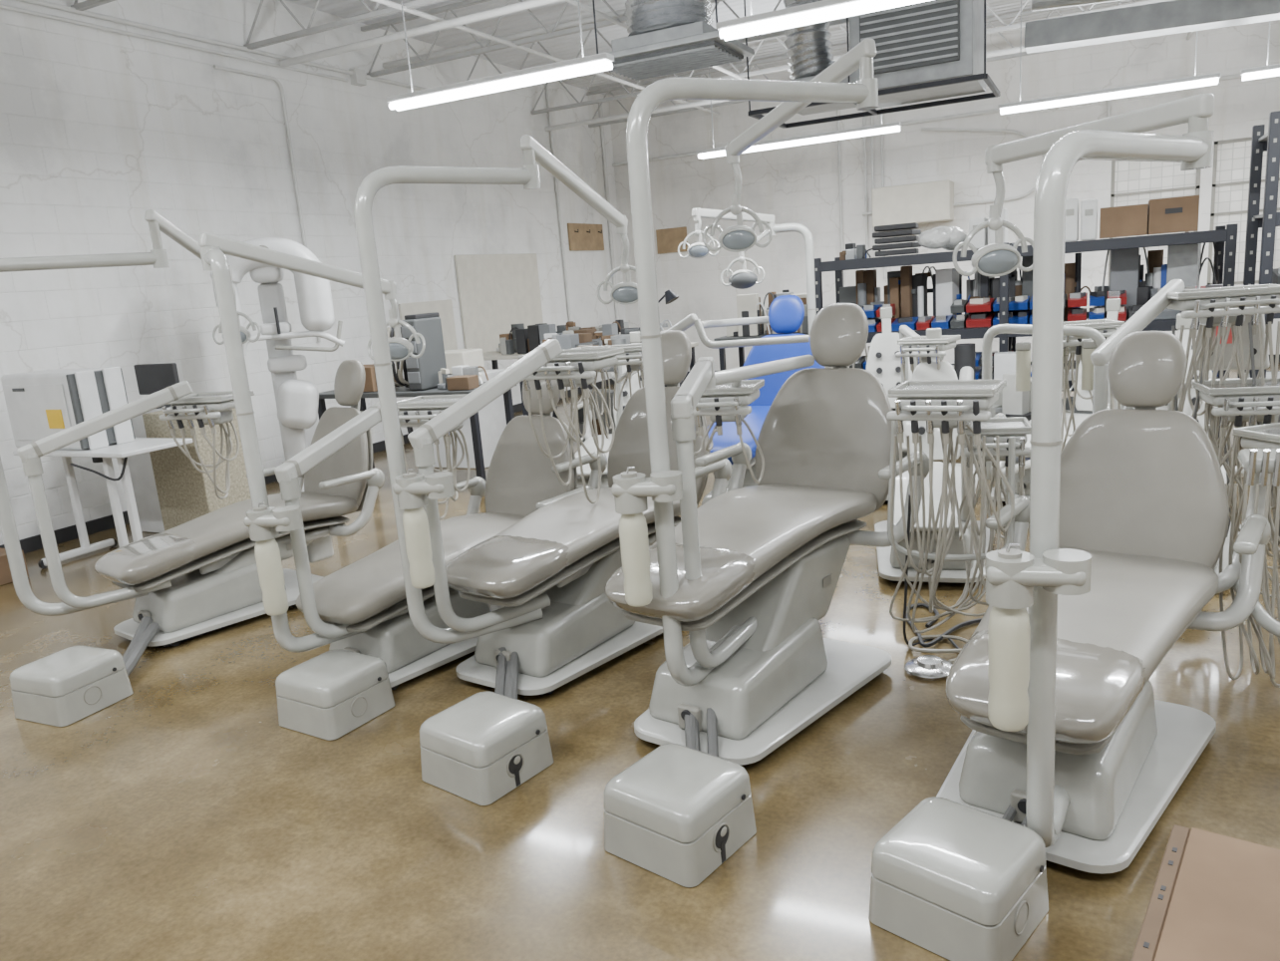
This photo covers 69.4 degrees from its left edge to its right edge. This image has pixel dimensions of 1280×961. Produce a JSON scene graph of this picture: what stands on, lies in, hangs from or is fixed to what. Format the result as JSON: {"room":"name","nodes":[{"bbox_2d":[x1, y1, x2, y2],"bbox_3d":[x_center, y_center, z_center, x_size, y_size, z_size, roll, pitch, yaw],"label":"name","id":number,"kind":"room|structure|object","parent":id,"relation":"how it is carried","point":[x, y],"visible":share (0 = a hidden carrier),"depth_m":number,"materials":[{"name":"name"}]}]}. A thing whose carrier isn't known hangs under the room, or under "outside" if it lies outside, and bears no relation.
{"room":"dental equipment warehouse","nodes":[
{"label":"dental equipment warehouse","id":0,"kind":"room"},
{"bbox_2d":[0,0,626,545],"bbox_3d":[-3.797,-2.002,7.768,0.200,4.300,15.900,2,14,26],"label":"wall","id":1,"kind":"structure","parent":0,"point":[100,130],"depth_m":7.93,"materials":[{"name":"paint"}]},
{"bbox_2d":[0,378,615,553],"bbox_3d":[-3.538,0.047,8.163,0.020,0.100,15.500,2,14,26],"label":"baseboard","id":2,"kind":"structure","parent":1,"relation":"attached to","point":[32,543],"depth_m":7.01,"materials":[{"name":"rubber"}]},
{"bbox_2d":[0,0,619,342],"bbox_3d":[-3.732,-2.423,7.559,0.080,3.201,14.980,2,14,26],"label":"conduit","id":3,"kind":"object","parent":1,"relation":"attached to","point":[358,77],"visible":0.84,"depth_m":8.41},
{"bbox_2d":[398,299,457,350],"bbox_3d":[-2.365,-1.661,10.409,0.030,0.700,0.900,2,14,26],"label":"wall panel","id":4,"kind":"object","parent":1,"relation":"attached to","point":[444,307],"visible":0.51,"depth_m":10.58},
{"bbox_2d":[454,253,543,352],"bbox_3d":[-1.728,-2.239,11.662,0.030,1.200,1.750,2,14,26],"label":"wall panel","id":5,"kind":"object","parent":1,"relation":"attached to","point":[496,292],"visible":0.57,"depth_m":11.48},
{"bbox_2d":[567,223,604,251],"bbox_3d":[-0.755,-3.551,13.478,0.093,0.380,1.000,2,14,26],"label":"board","id":6,"kind":"object","parent":1,"relation":"attached to","point":[581,236],"visible":1,"depth_m":13.44,"materials":[{"name":"brown wood"}]},
{"bbox_2d":[578,388,616,442],"bbox_3d":[-0.084,-0.674,9.238,1.286,0.514,0.592,2,14,26],"label":"hoses","id":7,"kind":"object","parent":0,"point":[580,411],"visible":0.06,"depth_m":9.11,"materials":[{"name":"rubber"}]},
{"bbox_2d":[70,0,1171,127],"bbox_3d":[0.776,-3.889,5.961,9.517,0.480,12.450,2,14,26],"label":"ceiling","id":8,"kind":"structure","parent":0,"point":[88,4],"depth_m":9.14,"materials":[{"name":"metal"}]},
{"bbox_2d":[386,0,614,111],"bbox_3d":[-1.042,-3.347,6.153,1.800,1.419,0.118,2,14,26],"label":"fluorescent light","id":9,"kind":"object","parent":8,"relation":"hanging from","point":[601,62],"visible":1,"depth_m":6.21,"materials":[{"name":"white plastic"}]},
{"bbox_2d":[592,0,754,80],"bbox_3d":[0.229,-3.926,7.490,1.150,1.050,0.800,2,14,26],"label":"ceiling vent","id":10,"kind":"object","parent":8,"relation":"in","point":[697,45],"visible":0.83,"depth_m":7.37,"materials":[{"name":"grey metal"}]},
{"bbox_2d":[625,0,713,36],"bbox_3d":[0.234,-4.048,7.478,0.728,0.855,0.756,2,14,26],"label":"flexible duct","id":11,"kind":"object","parent":10,"relation":"attached to","point":[644,16],"visible":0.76,"depth_m":7.26,"materials":[{"name":"metal"}]},
{"bbox_2d":[280,0,1279,131],"bbox_3d":[0.666,-3.556,5.758,9.300,1.014,14.200,2,14,26],"label":"ceiling pipes","id":12,"kind":"object","parent":8,"relation":"attached to","point":[1173,16],"visible":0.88,"depth_m":8.04,"materials":[{"name":"white metal"}]},
{"bbox_2d":[742,114,902,153],"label":"fluorescent light","id":13,"kind":"object","parent":8,"relation":"hanging from","point":[821,137],"depth_m":10.12,"materials":[{"name":"white plastic"}]},
{"bbox_2d":[716,0,931,40],"bbox_3d":[1.244,-3.245,4.858,1.850,1.419,0.118,2,14,26],"label":"fluorescent light","id":14,"kind":"object","parent":8,"relation":"hanging from","point":[825,10],"visible":1,"depth_m":5.16,"materials":[{"name":"white plastic"}]},
{"bbox_2d":[743,0,1000,128],"bbox_3d":[2.069,-4.061,8.224,2.040,1.380,1.100,2,14,26],"label":"hvac unit","id":15,"kind":"object","parent":8,"relation":"hanging from","point":[931,50],"visible":0.63,"depth_m":7.75,"materials":[{"name":"grey metal"}]},
{"bbox_2d":[997,0,1221,114],"bbox_3d":[4.361,-4.312,8.644,1.880,1.419,0.118,2,14,26],"label":"fluorescent light","id":16,"kind":"object","parent":8,"relation":"hanging from","point":[1210,79],"visible":1,"depth_m":8.73,"materials":[{"name":"white plastic"}]},
{"bbox_2d":[1239,20,1279,80],"bbox_3d":[5.987,-4.265,7.838,1.450,1.419,0.118,2,14,26],"label":"fluorescent light","id":17,"kind":"object","parent":8,"relation":"hanging from","point":[1266,71],"visible":1,"depth_m":8.19,"materials":[{"name":"white plastic"}]},
{"bbox_2d":[0,362,1279,960],"bbox_3d":[0.716,0.267,6.081,9.900,0.100,15.900,2,14,26],"label":"floor","id":18,"kind":"structure","parent":0,"point":[177,818],"depth_m":2.81,"materials":[{"name":"concrete"}]},
{"bbox_2d":[8,616,160,726],"bbox_3d":[-2.313,0.785,4.051,0.369,0.206,0.821,-1,13,14],"label":"junction box","id":19,"kind":"object","parent":18,"relation":"on","point":[62,688],"visible":1,"depth_m":3.75,"materials":[{"name":"grey plastic"}]},
{"bbox_2d":[0,366,192,568],"bbox_3d":[-3.526,-0.086,6.016,1.160,1.265,0.570,2,14,26],"label":"equipment cart","id":20,"kind":"object","parent":18,"relation":"on","point":[40,405],"visible":0.77,"depth_m":5.85,"materials":[{"name":"white plastic"}]},
{"bbox_2d":[127,362,179,533],"bbox_3d":[-3.485,-0.241,6.800,0.510,1.229,0.300,2,14,26],"label":"cabinet","id":21,"kind":"object","parent":18,"relation":"on","point":[151,378],"visible":0.32,"depth_m":6.73,"materials":[{"name":"metal"}]},
{"bbox_2d":[0,209,384,646],"bbox_3d":[-2.208,-0.312,4.714,0.811,2.053,1.872,5,16,38],"label":"dental chair","id":22,"kind":"object","parent":18,"relation":"on","point":[198,576],"visible":0.81,"depth_m":4.57,"materials":[{"name":"plastic"}]},
{"bbox_2d":[0,209,236,616],"bbox_3d":[-2.469,-0.375,4.581,0.435,1.834,1.328,2,14,26],"label":"light","id":23,"kind":"object","parent":22,"relation":"attached to","point":[117,565],"depth_m":4.34,"materials":[{"name":"paint"}]},
{"bbox_2d":[212,311,260,344],"bbox_3d":[-2.209,-0.853,5.044,0.285,0.227,0.081,-2,12,12],"label":"light","id":24,"kind":"object","parent":22,"relation":"attached to","point":[245,334],"depth_m":5.03,"materials":[{"name":"white plastic"}]},
{"bbox_2d":[160,491,357,559],"bbox_3d":[-2.142,0.269,4.866,0.590,0.209,1.276,5,16,38],"label":"seat cushion","id":25,"kind":"object","parent":22,"relation":"on","point":[221,533],"depth_m":4.82,"materials":[{"name":"leather"}]},
{"bbox_2d":[304,406,368,513],"bbox_3d":[-1.737,-0.124,5.337,0.580,0.579,0.240,5,16,38],"label":"backrest cushion","id":26,"kind":"object","parent":22,"relation":"on","point":[353,458],"depth_m":5.25,"materials":[{"name":"leather"}]},
{"bbox_2d":[333,359,365,406],"bbox_3d":[-1.682,-0.565,5.357,0.242,0.264,0.142,6,16,39],"label":"cushion","id":27,"kind":"object","parent":22,"relation":"on","point":[349,385],"depth_m":5.30,"materials":[{"name":"leather"}]},
{"bbox_2d":[142,408,250,531],"bbox_3d":[-3.050,-0.043,6.460,0.500,0.920,0.400,2,14,26],"label":"dental delivery unit","id":28,"kind":"object","parent":18,"relation":"on","point":[185,493],"visible":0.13,"depth_m":6.29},
{"bbox_2d":[209,237,344,491],"bbox_3d":[-2.752,-0.854,7.350,0.912,2.080,0.556,-6,12,-9],"label":"machine","id":29,"kind":"object","parent":18,"relation":"on","point":[296,401],"visible":0.59,"depth_m":7.15,"materials":[{"name":"white plastic"}]},
{"bbox_2d":[275,648,395,740],"bbox_3d":[-1.151,0.786,3.626,0.362,0.206,0.478,3,14,32],"label":"junction box","id":30,"kind":"object","parent":18,"relation":"on","point":[329,695],"visible":1,"depth_m":3.45,"materials":[{"name":"grey plastic"}]},
{"bbox_2d":[198,232,593,689],"bbox_3d":[-0.937,-0.164,4.071,0.813,1.842,1.777,4,15,33],"label":"dental chair","id":31,"kind":"object","parent":18,"relation":"on","point":[361,606],"visible":0.56,"depth_m":3.81,"materials":[{"name":"grey leather"}]},
{"bbox_2d":[254,538,288,616],"bbox_3d":[-1.395,0.348,3.490,0.088,0.320,0.088,2,14,26],"label":"water bottle","id":32,"kind":"object","parent":31,"relation":"on","point":[266,550],"depth_m":3.46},
{"bbox_2d":[198,232,406,652],"bbox_3d":[-1.227,-0.191,3.796,0.390,1.628,0.885,2,14,26],"label":"light","id":33,"kind":"object","parent":31,"relation":"attached to","point":[331,606],"depth_m":3.62,"materials":[{"name":"paint"}]},
{"bbox_2d":[366,309,425,361],"bbox_3d":[-1.078,-0.638,4.070,0.280,0.227,0.086,2,14,26],"label":"light","id":34,"kind":"object","parent":31,"relation":"attached to","point":[401,349],"depth_m":4.05,"materials":[{"name":"white plastic"}]},
{"bbox_2d":[296,512,527,625],"bbox_3d":[-0.925,0.357,4.184,0.590,0.189,1.276,4,15,35],"label":"seat cushion","id":35,"kind":"object","parent":31,"relation":"on","point":[370,590],"depth_m":3.83,"materials":[{"name":"leather"}]},
{"bbox_2d":[484,415,574,515],"bbox_3d":[-0.548,-0.029,4.678,0.580,0.579,0.240,4,15,35],"label":"backrest cushion","id":36,"kind":"object","parent":31,"relation":"on","point":[519,477],"depth_m":4.65,"materials":[{"name":"leather"}]},
{"bbox_2d":[522,379,560,414],"bbox_3d":[-0.499,-0.470,4.702,0.244,0.266,0.151,2,14,26],"label":"cushion","id":37,"kind":"object","parent":31,"relation":"on","point":[547,409],"depth_m":4.65,"materials":[{"name":"beige plastic"}]},
{"bbox_2d":[318,381,516,481],"bbox_3d":[-1.877,-0.373,7.795,1.700,0.820,0.600,2,14,26],"label":"work table","id":38,"kind":"object","parent":18,"relation":"on","point":[401,392],"visible":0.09,"depth_m":7.36,"materials":[{"name":"grey metal"}]},
{"bbox_2d":[400,312,447,390],"bbox_3d":[-1.741,-1.044,7.468,0.150,0.595,0.350,2,14,26],"label":"tower","id":39,"kind":"object","parent":38,"relation":"on","point":[423,372],"visible":0.78,"depth_m":7.38,"materials":[{"name":"grey plastic"}]},
{"bbox_2d":[436,364,488,390],"bbox_3d":[-1.402,-0.827,7.388,0.396,0.156,0.476,2,14,26],"label":"pile of spare parts","id":40,"kind":"object","parent":38,"relation":"on","point":[466,377],"visible":0.95,"depth_m":7.32,"materials":[{"name":"white plastic"}]},
{"bbox_2d":[417,347,506,468],"bbox_3d":[-1.648,-0.679,8.577,0.700,1.049,0.500,2,14,26],"label":"storage cabinet","id":41,"kind":"object","parent":18,"relation":"on","point":[492,422],"visible":0.3,"depth_m":8.38,"materials":[{"name":"white metal"}]},
{"bbox_2d":[419,646,553,805],"bbox_3d":[-0.462,0.808,3.274,0.414,0.206,0.884,-2,13,13],"label":"junction box","id":42,"kind":"object","parent":18,"relation":"on","point":[480,748],"visible":0.99,"depth_m":2.96,"materials":[{"name":"grey plastic"}]},
{"bbox_2d":[353,134,732,695],"bbox_3d":[-0.302,-0.322,3.881,0.813,2.133,1.801,4,15,33],"label":"dental chair","id":43,"kind":"object","parent":18,"relation":"on","point":[549,570],"visible":0.74,"depth_m":3.68,"materials":[{"name":"grey leather"}]},
{"bbox_2d":[402,506,435,588],"bbox_3d":[-0.795,0.226,3.318,0.088,0.320,0.088,2,14,26],"label":"water bottle","id":44,"kind":"object","parent":43,"relation":"on","point":[415,518],"depth_m":3.29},
{"bbox_2d":[353,134,629,643],"bbox_3d":[-0.465,-0.432,3.902,0.364,1.903,1.486,2,14,26],"label":"light","id":45,"kind":"object","parent":43,"relation":"attached to","point":[480,573],"depth_m":3.59,"materials":[{"name":"paint"}]},
{"bbox_2d":[493,487,680,566],"bbox_3d":[-0.281,0.228,4.011,0.590,0.194,1.276,4,15,35],"label":"seat cushion","id":46,"kind":"object","parent":43,"relation":"on","point":[571,530],"depth_m":3.84,"materials":[{"name":"leather"}]},
{"bbox_2d":[597,255,638,304],"bbox_3d":[-0.068,-0.949,4.379,0.285,0.227,0.081,-4,12,1],"label":"light","id":47,"kind":"object","parent":43,"relation":"attached to","point":[626,292],"depth_m":4.37,"materials":[{"name":"white plastic"}]},
{"bbox_2d":[607,386,708,502],"bbox_3d":[0.095,-0.160,4.505,0.580,0.579,0.240,4,15,35],"label":"backrest cushion","id":48,"kind":"object","parent":43,"relation":"on","point":[630,447],"depth_m":4.53,"materials":[{"name":"leather"}]},
{"bbox_2d":[660,329,691,385],"bbox_3d":[0.144,-0.601,4.529,0.244,0.266,0.151,2,14,26],"label":"cushion","id":49,"kind":"object","parent":43,"relation":"on","point":[676,344],"depth_m":4.47,"materials":[{"name":"grey leather"}]},
{"bbox_2d":[482,341,698,386],"bbox_3d":[-0.720,-1.027,10.318,2.700,0.850,0.800,2,14,26],"label":"work table","id":50,"kind":"object","parent":18,"relation":"on","point":[493,356],"visible":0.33,"depth_m":10.21,"materials":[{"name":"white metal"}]},
{"bbox_2d":[496,319,629,354],"bbox_3d":[-0.958,-1.603,10.286,1.909,0.314,0.686,3,14,31],"label":"clutter","id":51,"kind":"object","parent":50,"relation":"on","point":[519,340],"visible":0.56,"depth_m":10.11,"materials":[{"name":"grey plastic"}]},
{"bbox_2d":[519,365,682,418],"bbox_3d":[-0.346,-0.671,8.614,1.500,0.820,0.600,2,14,26],"label":"work table","id":52,"kind":"object","parent":18,"relation":"on","point":[524,412],"visible":0.02,"depth_m":8.67,"materials":[{"name":"grey plastic"}]},
{"bbox_2d":[542,319,672,349],"bbox_3d":[-0.265,-1.254,8.447,1.437,0.366,0.610,2,14,26],"label":"clutter","id":53,"kind":"object","parent":52,"relation":"on","point":[568,340],"visible":0.28,"depth_m":8.44,"materials":[{"name":"cardboard"}]},
{"bbox_2d":[604,707,756,887],"bbox_3d":[0.181,0.875,2.735,0.380,0.206,0.712,2,14,27],"label":"junction box","id":54,"kind":"object","parent":18,"relation":"on","point":[677,812],"visible":1,"depth_m":2.50,"materials":[{"name":"grey plastic"}]},
{"bbox_2d":[565,313,809,488],"bbox_3d":[0.006,-0.461,6.292,1.250,1.338,2.452,-9,13,-19],"label":"dental delivery unit","id":55,"kind":"object","parent":18,"relation":"on","point":[628,375],"visible":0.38,"depth_m":5.79,"materials":[{"name":"white plastic"}]},
{"bbox_2d":[677,207,824,505],"bbox_3d":[0.700,-0.790,6.015,1.039,1.990,1.720,2,14,26],"label":"dental chair","id":56,"kind":"object","parent":18,"relation":"on","point":[786,316],"visible":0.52,"depth_m":6.38,"materials":[{"name":"blue leather"}]},
{"bbox_2d":[677,223,719,258],"bbox_3d":[0.393,-1.610,6.217,0.285,0.227,0.081,-2,12,12],"label":"light","id":57,"kind":"object","parent":56,"relation":"attached to","point":[699,249],"depth_m":6.21,"materials":[{"name":"white plastic"}]},
{"bbox_2d":[701,229,769,327],"bbox_3d":[0.712,-1.397,6.371,0.481,0.670,0.664,2,14,26],"label":"light","id":58,"kind":"object","parent":56,"relation":"attached to","point":[744,278],"depth_m":6.11,"materials":[{"name":"white plastic"}]},
{"bbox_2d":[707,405,770,465],"bbox_3d":[0.708,-0.318,5.873,0.600,0.216,1.282,2,14,26],"label":"seat cushion","id":59,"kind":"object","parent":56,"relation":"on","point":[756,419],"depth_m":5.56,"materials":[{"name":"blue leather"}]},
{"bbox_2d":[691,207,816,336],"bbox_3d":[0.838,-1.042,6.487,0.652,1.720,0.665,2,14,26],"label":"light","id":60,"kind":"object","parent":56,"relation":"attached to","point":[786,316],"depth_m":6.42,"materials":[{"name":"paint"}]},
{"bbox_2d":[743,333,824,405],"bbox_3d":[0.992,-0.719,6.422,0.644,0.583,0.244,2,14,26],"label":"backrest cushion","id":61,"kind":"object","parent":56,"relation":"on","point":[768,353],"depth_m":6.41,"materials":[{"name":"blue leather"}]},
{"bbox_2d":[768,295,804,333],"bbox_3d":[1.022,-1.160,6.458,0.260,0.266,0.146,2,14,26],"label":"cushion","id":62,"kind":"object","parent":56,"relation":"on","point":[786,312],"depth_m":6.41,"materials":[{"name":"leather"}]},
{"bbox_2d":[713,332,808,370],"bbox_3d":[1.446,-1.095,9.729,1.100,0.900,0.700,2,14,26],"label":"work table","id":63,"kind":"object","parent":18,"relation":"on","point":[722,352],"visible":0.22,"depth_m":9.62,"materials":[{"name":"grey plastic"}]},
{"bbox_2d":[726,289,808,336],"bbox_3d":[1.474,-1.748,9.549,1.125,0.436,0.581,2,14,26],"label":"clutter","id":64,"kind":"object","parent":63,"relation":"on","point":[748,305],"visible":0.48,"depth_m":9.44,"materials":[{"name":"grey plastic"}]},
{"bbox_2d":[605,38,929,765],"bbox_3d":[0.408,-0.318,3.362,0.908,2.236,1.645,5,15,37],"label":"dental chair","id":65,"kind":"object","parent":18,"relation":"on","point":[751,573],"visible":0.95,"depth_m":3.22,"materials":[{"name":"grey leather"}]},
{"bbox_2d":[619,512,652,607],"bbox_3d":[-0.014,0.226,2.844,0.088,0.320,0.088,2,14,26],"label":"water bottle","id":66,"kind":"object","parent":65,"relation":"on","point":[633,529],"depth_m":2.81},
{"bbox_2d":[702,194,772,252],"bbox_3d":[0.396,-1.050,3.776,0.285,0.227,0.081,-5,12,-4],"label":"light","id":67,"kind":"object","parent":65,"relation":"attached to","point":[739,237],"depth_m":3.77,"materials":[{"name":"white plastic"}]},
{"bbox_2d":[626,38,878,686],"bbox_3d":[0.463,-0.411,3.222,0.718,2.016,1.264,2,14,26],"label":"light","id":68,"kind":"object","parent":65,"relation":"attached to","point":[754,571],"depth_m":3.20,"materials":[{"name":"paint"}]},
{"bbox_2d":[652,484,877,580],"bbox_3d":[0.392,0.219,3.418,0.590,0.209,1.276,5,15,37],"label":"seat cushion","id":69,"kind":"object","parent":65,"relation":"on","point":[760,531],"depth_m":3.35,"materials":[{"name":"leather"}]},
{"bbox_2d":[754,367,899,513],"bbox_3d":[0.788,-0.175,3.896,0.649,0.579,0.240,5,15,37],"label":"backrest cushion","id":70,"kind":"object","parent":65,"relation":"on","point":[824,428],"depth_m":3.85,"materials":[{"name":"leather"}]},
{"bbox_2d":[809,303,868,366],"bbox_3d":[0.841,-0.616,3.917,0.260,0.264,0.142,5,15,36],"label":"cushion","id":71,"kind":"object","parent":65,"relation":"on","point":[838,334],"depth_m":3.87,"materials":[{"name":"leather"}]},
{"bbox_2d":[866,306,960,501],"bbox_3d":[1.779,-0.561,6.430,0.814,1.202,1.788,-2,12,12],"label":"dental delivery unit","id":72,"kind":"object","parent":18,"relation":"on","point":[890,355],"visible":0.34,"depth_m":7.05,"materials":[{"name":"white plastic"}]},
{"bbox_2d":[904,654,953,680],"bbox_3d":[1.113,0.707,3.549,0.190,0.050,0.190,2,14,26],"label":"foot pedal","id":73,"kind":"object","parent":18,"relation":"on","point":[925,667],"visible":0.91,"depth_m":3.51,"materials":[{"name":"metal"}]},
{"bbox_2d":[906,603,981,662],"bbox_3d":[1.343,0.627,3.878,0.440,0.029,0.645,-2,13,13],"label":"power cable","id":74,"kind":"object","parent":18,"relation":"on","point":[937,638],"visible":0.52,"depth_m":3.81,"materials":[{"name":"rubber"}]},
{"bbox_2d":[874,327,1030,648],"bbox_3d":[1.407,-0.057,4.423,0.853,1.140,2.757,0,13,19],"label":"dental delivery unit","id":75,"kind":"object","parent":18,"relation":"on","point":[943,416],"visible":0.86,"depth_m":3.39,"materials":[{"name":"white plastic"}]},
{"bbox_2d":[868,797,1049,960],"bbox_3d":[0.849,0.917,2.298,0.326,0.206,0.574,7,17,44],"label":"junction box","id":76,"kind":"object","parent":18,"relation":"on","point":[957,881],"visible":0.88,"depth_m":2.12,"materials":[{"name":"grey plastic"}]},
{"bbox_2d":[814,223,1238,407],"bbox_3d":[3.285,-1.286,8.237,3.280,1.620,0.862,2,14,26],"label":"storage rack","id":77,"kind":"object","parent":18,"relation":"on","point":[1221,236],"visible":0.34,"depth_m":7.76,"materials":[{"name":"black metal"}]},
{"bbox_2d":[872,222,921,256],"bbox_3d":[2.313,-2.168,8.329,0.386,0.265,0.332,2,14,26],"label":"trays","id":78,"kind":"object","parent":77,"relation":"on","point":[908,228],"visible":0.91,"depth_m":8.20,"materials":[{"name":"plastic"}]},
{"bbox_2d":[859,296,1018,331],"bbox_3d":[2.542,-1.484,8.302,1.610,0.240,0.310,2,14,26],"label":"bins","id":79,"kind":"object","parent":77,"relation":"on","point":[977,304],"visible":0.6,"depth_m":8.10,"materials":[{"name":"plastic"}]},
{"bbox_2d":[917,226,966,250],"bbox_3d":[2.678,-2.131,8.142,0.347,0.220,0.467,8,17,44],"label":"plastic bags","id":80,"kind":"object","parent":77,"relation":"on","point":[945,237],"visible":0.96,"depth_m":8.04},
{"bbox_2d":[839,231,1220,319],"bbox_3d":[3.354,-1.768,8.268,3.182,0.688,0.448,2,14,26],"label":"clutter","id":81,"kind":"object","parent":77,"relation":"in","point":[908,292],"visible":0.46,"depth_m":8.14,"materials":[{"name":"multicoloured plastic"}]},
{"bbox_2d":[1064,198,1079,242],"bbox_3d":[3.581,-2.163,7.689,0.120,0.340,0.305,2,14,26],"label":"box","id":82,"kind":"object","parent":77,"relation":"on","point":[1073,204],"visible":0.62,"depth_m":7.56,"materials":[{"name":"cardboard"}]},
{"bbox_2d":[1080,198,1097,240],"bbox_3d":[3.707,-2.150,7.630,0.120,0.320,0.305,2,14,26],"label":"box","id":83,"kind":"object","parent":77,"relation":"on","point":[1089,207],"visible":0.98,"depth_m":7.50,"materials":[{"name":"cardboard"}]},
{"bbox_2d":[1012,284,1223,324],"bbox_3d":[3.935,-1.444,7.612,1.580,0.240,0.310,2,14,26],"label":"bins","id":84,"kind":"object","parent":77,"relation":"on","point":[1097,298],"visible":0.51,"depth_m":7.61,"materials":[{"name":"plastic"}]},
{"bbox_2d":[1099,203,1148,238],"bbox_3d":[3.957,-2.120,7.572,0.340,0.240,0.300,2,14,26],"label":"cardboard box","id":85,"kind":"object","parent":77,"relation":"on","point":[1126,220],"visible":1,"depth_m":7.44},
{"bbox_2d":[1146,194,1199,235],"bbox_3d":[4.268,-2.125,7.412,0.340,0.270,0.304,2,14,26],"label":"cardboard box","id":86,"kind":"object","parent":77,"relation":"on","point":[1179,213],"visible":1,"depth_m":7.28,"materials":[{"name":"cardboard"}]},
{"bbox_2d":[824,342,1249,447],"bbox_3d":[2.993,-0.767,7.466,3.296,0.972,0.632,2,14,26],"label":"pile","id":87,"kind":"object","parent":18,"relation":"on","point":[1012,403],"visible":0.02,"depth_m":7.35,"materials":[{"name":"grey plastic"}]},
{"bbox_2d":[981,298,1124,502],"bbox_3d":[2.600,-0.454,5.650,0.886,1.197,2.438,4,15,34],"label":"dental delivery unit","id":88,"kind":"object","parent":18,"relation":"on","point":[1084,337],"visible":0.31,"depth_m":4.63,"materials":[{"name":"white plastic"}]},
{"bbox_2d":[936,93,1279,873],"bbox_3d":[1.421,-0.053,2.608,1.222,1.882,1.821,5,16,38],"label":"dental chair","id":89,"kind":"object","parent":18,"relation":"on","point":[1128,523],"visible":0.98,"depth_m":2.52,"materials":[{"name":"grey leather"}]},
{"bbox_2d":[953,204,1033,277],"bbox_3d":[1.156,-0.778,3.004,0.285,0.227,0.081,-5,12,-4],"label":"light","id":90,"kind":"object","parent":89,"relation":"attached to","point":[998,258],"depth_m":3.00,"materials":[{"name":"white plastic"}]},
{"bbox_2d":[987,606,1030,731],"bbox_3d":[0.834,0.405,2.088,0.087,0.320,0.087,2,14,26],"label":"water bottle","id":91,"kind":"object","parent":89,"relation":"on","point":[1009,628],"depth_m":2.06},
{"bbox_2d":[971,547,1219,684],"bbox_3d":[1.317,0.429,2.755,0.590,0.179,1.276,5,16,38],"label":"seat cushion","id":92,"kind":"object","parent":89,"relation":"on","point":[1139,601],"depth_m":2.64,"materials":[{"name":"leather"}]},
{"bbox_2d":[984,93,1214,847],"bbox_3d":[1.192,-0.071,2.534,0.585,1.793,1.173,2,14,26],"label":"light","id":93,"kind":"object","parent":89,"relation":"attached to","point":[1090,734],"depth_m":2.33,"materials":[{"name":"paint"}]},
{"bbox_2d":[1058,408,1229,569],"bbox_3d":[1.723,0.050,3.229,0.580,0.579,0.240,5,16,38],"label":"backrest cushion","id":94,"kind":"object","parent":89,"relation":"on","point":[1149,483],"depth_m":3.18,"materials":[{"name":"leather"}]},
{"bbox_2d":[1108,330,1186,407],"bbox_3d":[1.779,-0.391,3.248,0.242,0.264,0.142,6,16,39],"label":"cushion","id":95,"kind":"object","parent":89,"relation":"on","point":[1146,369],"depth_m":3.21,"materials":[{"name":"leather"}]},
{"bbox_2d":[1090,279,1279,598],"bbox_3d":[2.595,-0.249,4.278,0.900,1.378,2.354,2,14,27],"label":"dental delivery unit","id":96,"kind":"object","parent":18,"relation":"on","point":[1232,333],"visible":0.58,"depth_m":3.71,"materials":[{"name":"white plastic"}]},
{"bbox_2d":[1130,824,1279,960],"bbox_3d":[1.125,0.986,1.548,0.522,0.350,0.740,5,15,37],"label":"cardboard box","id":97,"kind":"object","parent":18,"relation":"on","point":[1214,896],"visible":1,"depth_m":1.70,"materials":[{"name":"cardboard"}]},
{"bbox_2d":[1234,110,1279,437],"bbox_3d":[5.047,-1.353,6.301,1.490,2.300,0.862,2,14,26],"label":"storage rack","id":98,"kind":"object","parent":18,"relation":"on","point":[1269,143],"visible":0.42,"depth_m":6.24,"materials":[{"name":"black metal"}]},
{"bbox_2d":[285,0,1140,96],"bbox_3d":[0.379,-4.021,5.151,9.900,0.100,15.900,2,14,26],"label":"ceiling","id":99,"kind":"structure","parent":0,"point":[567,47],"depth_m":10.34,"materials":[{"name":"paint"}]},
{"bbox_2d":[608,0,1279,371],"bbox_3d":[3.984,-3.630,12.453,9.500,4.300,0.200,2,14,26],"label":"wall","id":100,"kind":"structure","parent":0,"point":[798,183],"depth_m":12.48,"materials":[{"name":"paint"}]},
{"bbox_2d":[655,226,687,254],"bbox_3d":[0.487,-3.654,14.067,0.500,0.360,0.030,2,14,26],"label":"board","id":101,"kind":"object","parent":100,"relation":"attached to","point":[668,239],"visible":0.84,"depth_m":14.06,"materials":[{"name":"brown wood"}]},
{"bbox_2d":[612,73,1242,282],"bbox_3d":[3.807,-4.148,12.065,9.500,2.900,0.400,2,14,26],"label":"conduit","id":102,"kind":"object","parent":100,"relation":"attached to","point":[931,201],"visible":0.59,"depth_m":12.13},
{"bbox_2d":[1107,160,1201,285],"bbox_3d":[6.292,-3.194,11.333,0.950,1.670,0.065,2,14,26],"label":"window","id":103,"kind":"structure","parent":100,"relation":"in","point":[1132,182],"depth_m":11.29,"materials":[{"name":"glass"}]},
{"bbox_2d":[1206,137,1279,285],"bbox_3d":[7.250,-3.167,10.858,0.950,1.670,0.065,2,14,26],"label":"window","id":104,"kind":"structure","parent":100,"relation":"in","point":[1231,158],"depth_m":10.92,"materials":[{"name":"glass"}]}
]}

